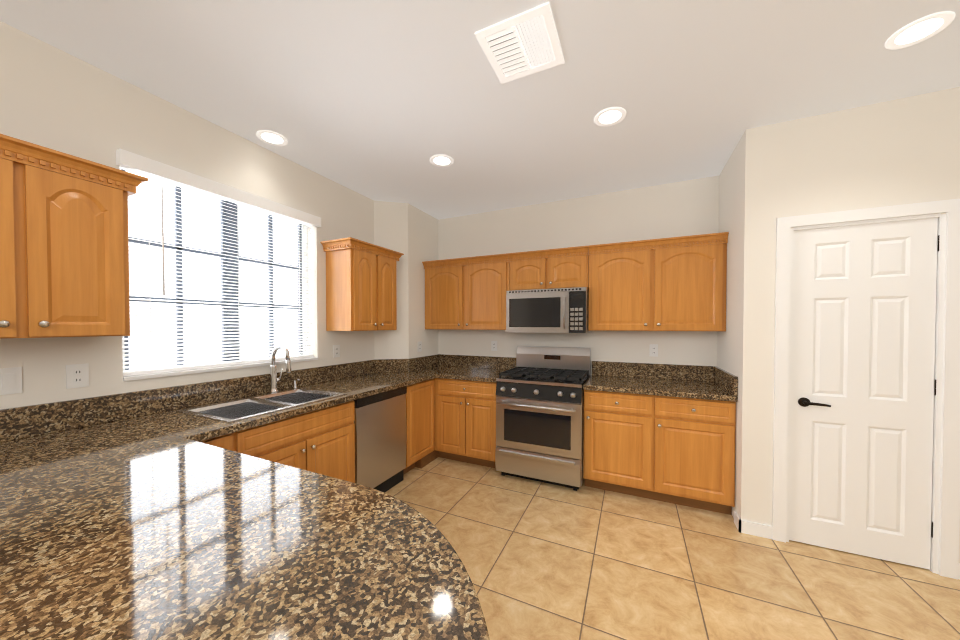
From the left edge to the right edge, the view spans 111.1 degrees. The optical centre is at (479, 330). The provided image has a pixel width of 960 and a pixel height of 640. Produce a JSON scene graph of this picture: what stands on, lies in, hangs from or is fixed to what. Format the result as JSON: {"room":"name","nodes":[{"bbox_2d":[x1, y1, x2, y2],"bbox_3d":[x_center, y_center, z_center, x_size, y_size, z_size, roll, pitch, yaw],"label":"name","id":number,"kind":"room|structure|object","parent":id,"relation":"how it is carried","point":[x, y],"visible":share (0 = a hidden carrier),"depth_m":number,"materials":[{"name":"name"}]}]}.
{"room":"kitchen","nodes":[
{"label":"kitchen","id":0,"kind":"room"},
{"bbox_2d":[0,21,374,408],"bbox_3d":[-2.619,0.044,0.523,0.200,2.740,8.730,0,1,25],"label":"wall","id":1,"kind":"structure","parent":0,"point":[54,98],"depth_m":1.77,"materials":[{"name":"paint"}]},
{"bbox_2d":[0,367,21,394],"bbox_3d":[-2.076,0.224,1.448,0.008,0.116,0.072,0,1,25],"label":"light switch","id":2,"kind":"object","parent":1,"relation":"attached to","point":[10,380],"visible":1,"depth_m":1.45,"materials":[{"name":"white plastic"}]},
{"bbox_2d":[0,134,147,338],"bbox_3d":[-1.925,-0.351,1.347,0.354,0.764,0.728,0,1,25],"label":"upper cabinet","id":3,"kind":"object","parent":1,"relation":"attached to","point":[64,258],"visible":1,"depth_m":1.38,"materials":[{"name":"brown wood"}]},
{"bbox_2d":[66,363,88,388],"bbox_3d":[-1.992,0.226,1.630,0.008,0.116,0.072,0,1,25],"label":"electrical outlet","id":4,"kind":"object","parent":1,"relation":"attached to","point":[77,375],"visible":1,"depth_m":1.63,"materials":[{"name":"white plastic"}]},
{"bbox_2d":[0,359,375,441],"bbox_3d":[-1.727,0.402,2.181,0.022,0.140,2.919,0,1,25],"label":"backsplash","id":5,"kind":"structure","parent":1,"relation":"attached to","point":[25,421],"depth_m":1.83,"materials":[{"name":"brown stone"}]},
{"bbox_2d":[119,168,317,380],"bbox_3d":[-1.744,-0.348,2.349,0.177,1.226,1.210,0,1,25],"label":"window","id":6,"kind":"structure","parent":1,"relation":"in","point":[153,375],"depth_m":2.34,"materials":[{"name":"white paint"}]},
{"bbox_2d":[116,148,320,375],"bbox_3d":[-1.688,-0.360,2.323,0.120,1.210,1.234,0,1,25],"label":"window blinds","id":7,"kind":"object","parent":6,"relation":"attached to","point":[141,165],"visible":0.83,"depth_m":2.15,"materials":[{"name":"white plastic"}]},
{"bbox_2d":[333,345,339,357],"bbox_3d":[-1.331,0.194,3.054,0.008,0.116,0.072,0,1,25],"label":"electrical outlet","id":8,"kind":"object","parent":1,"relation":"attached to","point":[336,350],"visible":1,"depth_m":3.05,"materials":[{"name":"white plastic"}]},
{"bbox_2d":[320,237,403,330],"bbox_3d":[-1.092,-0.390,3.143,0.354,0.784,0.708,0,1,25],"label":"upper cabinet","id":9,"kind":"object","parent":1,"relation":"attached to","point":[361,285],"visible":1,"depth_m":2.92,"materials":[{"name":"brown wood"}]},
{"bbox_2d":[374,201,438,358],"bbox_3d":[-0.824,-0.009,3.824,0.280,2.740,0.830,0,1,25],"label":"wall","id":10,"kind":"structure","parent":0,"point":[409,231],"depth_m":3.58,"materials":[{"name":"paint"}]},
{"bbox_2d":[418,341,421,351],"bbox_3d":[-0.690,0.187,3.770,0.008,0.116,0.072,0,1,25],"label":"electrical outlet","id":11,"kind":"object","parent":10,"relation":"attached to","point":[419,346],"visible":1,"depth_m":3.77,"materials":[{"name":"white plastic"}]},
{"bbox_2d":[408,354,439,369],"bbox_3d":[-0.639,0.376,3.863,0.022,0.140,0.609,0,1,25],"label":"backsplash","id":12,"kind":"structure","parent":10,"relation":"attached to","point":[432,360],"depth_m":3.81,"materials":[{"name":"brown stone"}]},
{"bbox_2d":[0,0,959,219],"bbox_3d":[0.605,-1.351,-1.104,7.400,0.100,8.930,0,1,25],"label":"ceiling","id":13,"kind":"structure","parent":0,"point":[381,100],"depth_m":1.75,"materials":[{"name":"paint"}]},
{"bbox_2d":[256,130,287,145],"bbox_3d":[-1.463,-1.351,2.319,0.190,0.007,0.190,0,1,25],"label":"recessed light","id":14,"kind":"object","parent":13,"relation":"in","point":[272,137],"visible":1,"depth_m":2.31,"materials":[{"name":"white"}]},
{"bbox_2d":[430,154,453,166],"bbox_3d":[-0.306,-1.357,2.637,0.190,0.007,0.190,0,1,25],"label":"recessed light","id":15,"kind":"object","parent":13,"relation":"in","point":[440,160],"visible":1,"depth_m":2.63,"materials":[{"name":"white"}]},
{"bbox_2d":[475,2,564,83],"bbox_3d":[0.200,-1.337,1.564,0.336,0.011,0.336,0,1,25],"label":"ceiling vent","id":16,"kind":"object","parent":13,"relation":"in","point":[523,44],"visible":1,"depth_m":1.54,"materials":[{"name":"white plastic"}]},
{"bbox_2d":[594,107,625,125],"bbox_3d":[0.822,-1.348,2.082,0.190,0.007,0.190,0,1,25],"label":"recessed light","id":17,"kind":"object","parent":13,"relation":"in","point":[610,116],"visible":1,"depth_m":2.08,"materials":[{"name":"white"}]},
{"bbox_2d":[885,11,954,49],"bbox_3d":[1.965,-1.338,1.475,0.190,0.007,0.190,0,1,25],"label":"recessed light","id":18,"kind":"object","parent":13,"relation":"in","point":[919,30],"visible":1,"depth_m":1.47,"materials":[{"name":"white"}]},
{"bbox_2d":[438,176,718,374],"bbox_3d":[2.532,0.007,2.836,7.200,2.740,0.200,0,1,25],"label":"wall","id":19,"kind":"structure","parent":0,"point":[682,208],"depth_m":3.34,"materials":[{"name":"paint"}]},
{"bbox_2d":[422,253,509,329],"bbox_3d":[-0.119,-0.399,3.750,1.049,0.784,0.354,0,1,25],"label":"upper cabinet","id":20,"kind":"object","parent":19,"relation":"attached to","point":[467,293],"visible":0.98,"depth_m":3.60,"materials":[{"name":"brown wood"}]},
{"bbox_2d":[440,354,515,369],"bbox_3d":[-0.039,0.375,3.908,1.027,0.140,0.023,0,1,25],"label":"backsplash","id":21,"kind":"structure","parent":19,"relation":"attached to","point":[445,360],"depth_m":3.88,"materials":[{"name":"brown stone"}]},
{"bbox_2d":[491,341,496,350],"bbox_3d":[0.165,0.181,3.820,0.072,0.116,0.008,0,1,25],"label":"electrical outlet","id":22,"kind":"object","parent":19,"relation":"attached to","point":[493,345],"visible":1,"depth_m":3.82,"materials":[{"name":"white plastic"}]},
{"bbox_2d":[508,246,588,290],"bbox_3d":[0.714,-0.596,3.360,0.782,0.379,0.354,0,1,25],"label":"upper cabinet","id":23,"kind":"object","parent":19,"relation":"attached to","point":[568,267],"visible":1,"depth_m":3.21,"materials":[{"name":"brown wood"}]},
{"bbox_2d":[506,287,590,332],"bbox_3d":[0.690,-0.187,3.315,0.772,0.423,0.468,0,1,25],"label":"microwave","id":24,"kind":"object","parent":23,"relation":"attached to","point":[560,310],"visible":1,"depth_m":3.13,"materials":[{"name":"silver metal"}]},
{"bbox_2d":[649,344,657,356],"bbox_3d":[1.653,0.192,3.131,0.072,0.116,0.008,0,1,25],"label":"electrical outlet","id":25,"kind":"object","parent":19,"relation":"attached to","point":[653,350],"visible":1,"depth_m":3.13,"materials":[{"name":"white plastic"}]},
{"bbox_2d":[588,232,728,330],"bbox_3d":[1.551,-0.387,2.975,1.057,0.784,0.354,0,1,25],"label":"upper cabinet","id":26,"kind":"object","parent":19,"relation":"attached to","point":[671,284],"visible":0.98,"depth_m":2.82,"materials":[{"name":"brown wood"}]},
{"bbox_2d":[385,457,959,639],"bbox_3d":[0.605,1.489,-1.060,7.400,0.100,8.930,0,1,25],"label":"floor","id":27,"kind":"structure","parent":0,"point":[543,561],"depth_m":1.88,"materials":[{"name":"tile"}]},
{"bbox_2d":[212,430,251,449],"bbox_3d":[-1.595,0.957,1.759,0.624,0.875,0.328,0,1,25],"label":"base cabinet","id":28,"kind":"object","parent":27,"relation":"on","point":[244,439],"depth_m":1.73,"materials":[{"name":"brown wood"}]},
{"bbox_2d":[200,438,354,481],"bbox_3d":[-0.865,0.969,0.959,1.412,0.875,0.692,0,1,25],"label":"base cabinet","id":29,"kind":"object","parent":27,"relation":"on","point":[201,439],"depth_m":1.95,"materials":[{"name":"brown wood"}]},
{"bbox_2d":[0,418,489,639],"bbox_3d":[-1.047,0.514,0.808,2.412,0.040,0.997,0,1,25],"label":"countertop","id":30,"kind":"structure","parent":29,"relation":"on","point":[122,530],"depth_m":0.74,"materials":[{"name":"brown stone"}]},
{"bbox_2d":[260,418,354,477],"bbox_3d":[-1.345,1.037,2.195,0.537,0.700,0.808,0,1,25],"label":"base cabinet","id":31,"kind":"object","parent":27,"relation":"on","point":[333,447],"depth_m":2.22,"materials":[{"name":"brown wood"}]},
{"bbox_2d":[354,386,406,492],"bbox_3d":[-1.053,0.943,2.848,0.578,0.868,0.594,0,1,25],"label":"dishwasher","id":32,"kind":"object","parent":27,"relation":"on","point":[380,439],"visible":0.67,"depth_m":2.70,"materials":[{"name":"silver metal"}]},
{"bbox_2d":[352,382,423,473],"bbox_3d":[-0.901,0.933,3.256,0.624,0.875,0.265,0,1,25],"label":"base cabinet","id":33,"kind":"object","parent":27,"relation":"on","point":[414,395],"depth_m":3.13,"materials":[{"name":"brown wood"}]},
{"bbox_2d":[128,374,427,437],"bbox_3d":[-1.231,0.487,2.491,0.662,0.040,1.923,0,1,25],"label":"countertop","id":34,"kind":"structure","parent":33,"relation":"on","point":[364,385],"depth_m":1.93,"materials":[{"name":"brown stone"}]},
{"bbox_2d":[176,386,347,449],"bbox_3d":[-1.375,0.562,2.167,0.530,0.190,0.775,0,1,25],"label":"sink","id":35,"kind":"object","parent":34,"relation":"in","point":[235,409],"depth_m":2.13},
{"bbox_2d":[268,346,299,389],"bbox_3d":[-1.443,0.287,2.503,0.222,0.349,0.220,0,1,25],"label":"faucet","id":36,"kind":"object","parent":34,"relation":"on","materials":[{"name":"silver metal"}]},
{"bbox_2d":[424,382,439,461],"bbox_3d":[-0.470,0.925,3.761,0.422,0.875,0.668,0,1,25],"label":"base cabinet","id":37,"kind":"object","parent":27,"relation":"on","point":[431,389],"depth_m":3.40,"materials":[{"name":"brown wood"}]},
{"bbox_2d":[440,382,496,467],"bbox_3d":[-0.010,0.928,3.571,0.682,0.875,0.625,0,1,25],"label":"base cabinet","id":38,"kind":"object","parent":27,"relation":"on","point":[467,413],"depth_m":3.29,"materials":[{"name":"brown wood"}]},
{"bbox_2d":[376,366,505,385],"bbox_3d":[-0.348,0.470,3.603,1.329,0.040,0.838,0,1,25],"label":"countertop","id":39,"kind":"structure","parent":38,"relation":"on","point":[466,375],"depth_m":3.44,"materials":[{"name":"brown stone"}]},
{"bbox_2d":[495,346,590,490],"bbox_3d":[0.625,0.777,3.190,0.772,1.190,0.758,0,1,25],"label":"range","id":40,"kind":"object","parent":27,"relation":"on","point":[539,414],"visible":0.98,"depth_m":2.94,"materials":[{"name":"silver metal"}]},
{"bbox_2d":[583,361,737,514],"bbox_3d":[1.487,0.849,2.858,1.057,1.055,0.656,0,1,25],"label":"base cabinet","id":41,"kind":"object","parent":27,"relation":"on","point":[663,432],"visible":1,"depth_m":2.61,"materials":[{"name":"brown wood"}]},
{"bbox_2d":[583,361,737,401],"bbox_3d":[1.488,0.412,2.853,1.057,0.180,0.652,0,1,25],"label":"countertop","id":42,"kind":"structure","parent":41,"relation":"on","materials":[{"name":"stone"}]},
{"bbox_2d":[717,87,959,562],"bbox_3d":[3.684,0.024,1.778,3.820,2.740,0.750,0,1,25],"label":"wall","id":43,"kind":"structure","parent":0,"point":[902,151],"depth_m":2.15,"materials":[{"name":"paint"}]},
{"bbox_2d":[789,217,939,569],"bbox_3d":[2.318,0.370,2.007,0.640,2.025,0.088,0,1,25],"label":"pantry door","id":44,"kind":"structure","parent":43,"relation":"in","point":[863,391],"depth_m":2.00,"materials":[{"name":"white paint"}]},
{"bbox_2d":[772,199,959,578],"bbox_3d":[2.333,0.330,2.053,0.808,2.120,0.136,0,1,25],"label":"door frame","id":45,"kind":"structure","parent":43,"relation":"attached to","point":[945,518],"depth_m":1.88,"materials":[{"name":"white paint"}]},
{"bbox_2d":[958,563,959,578],"bbox_3d":[3.966,1.360,1.248,2.845,0.085,0.012,0,1,25],"label":"baseboard","id":46,"kind":"structure","parent":43,"relation":"attached to","point":[958,563],"depth_m":1.84,"materials":[{"name":"white paint"}]},
{"label":"outside","id":47,"kind":"structure","parent":0,"visible":0},
{"bbox_2d":[128,180,297,368],"bbox_3d":[-1.869,-0.349,2.407,0.001,1.426,1.410,0,1,25],"label":"window glass","id":48,"kind":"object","parent":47,"point":[184,224],"depth_m":2.27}
]}

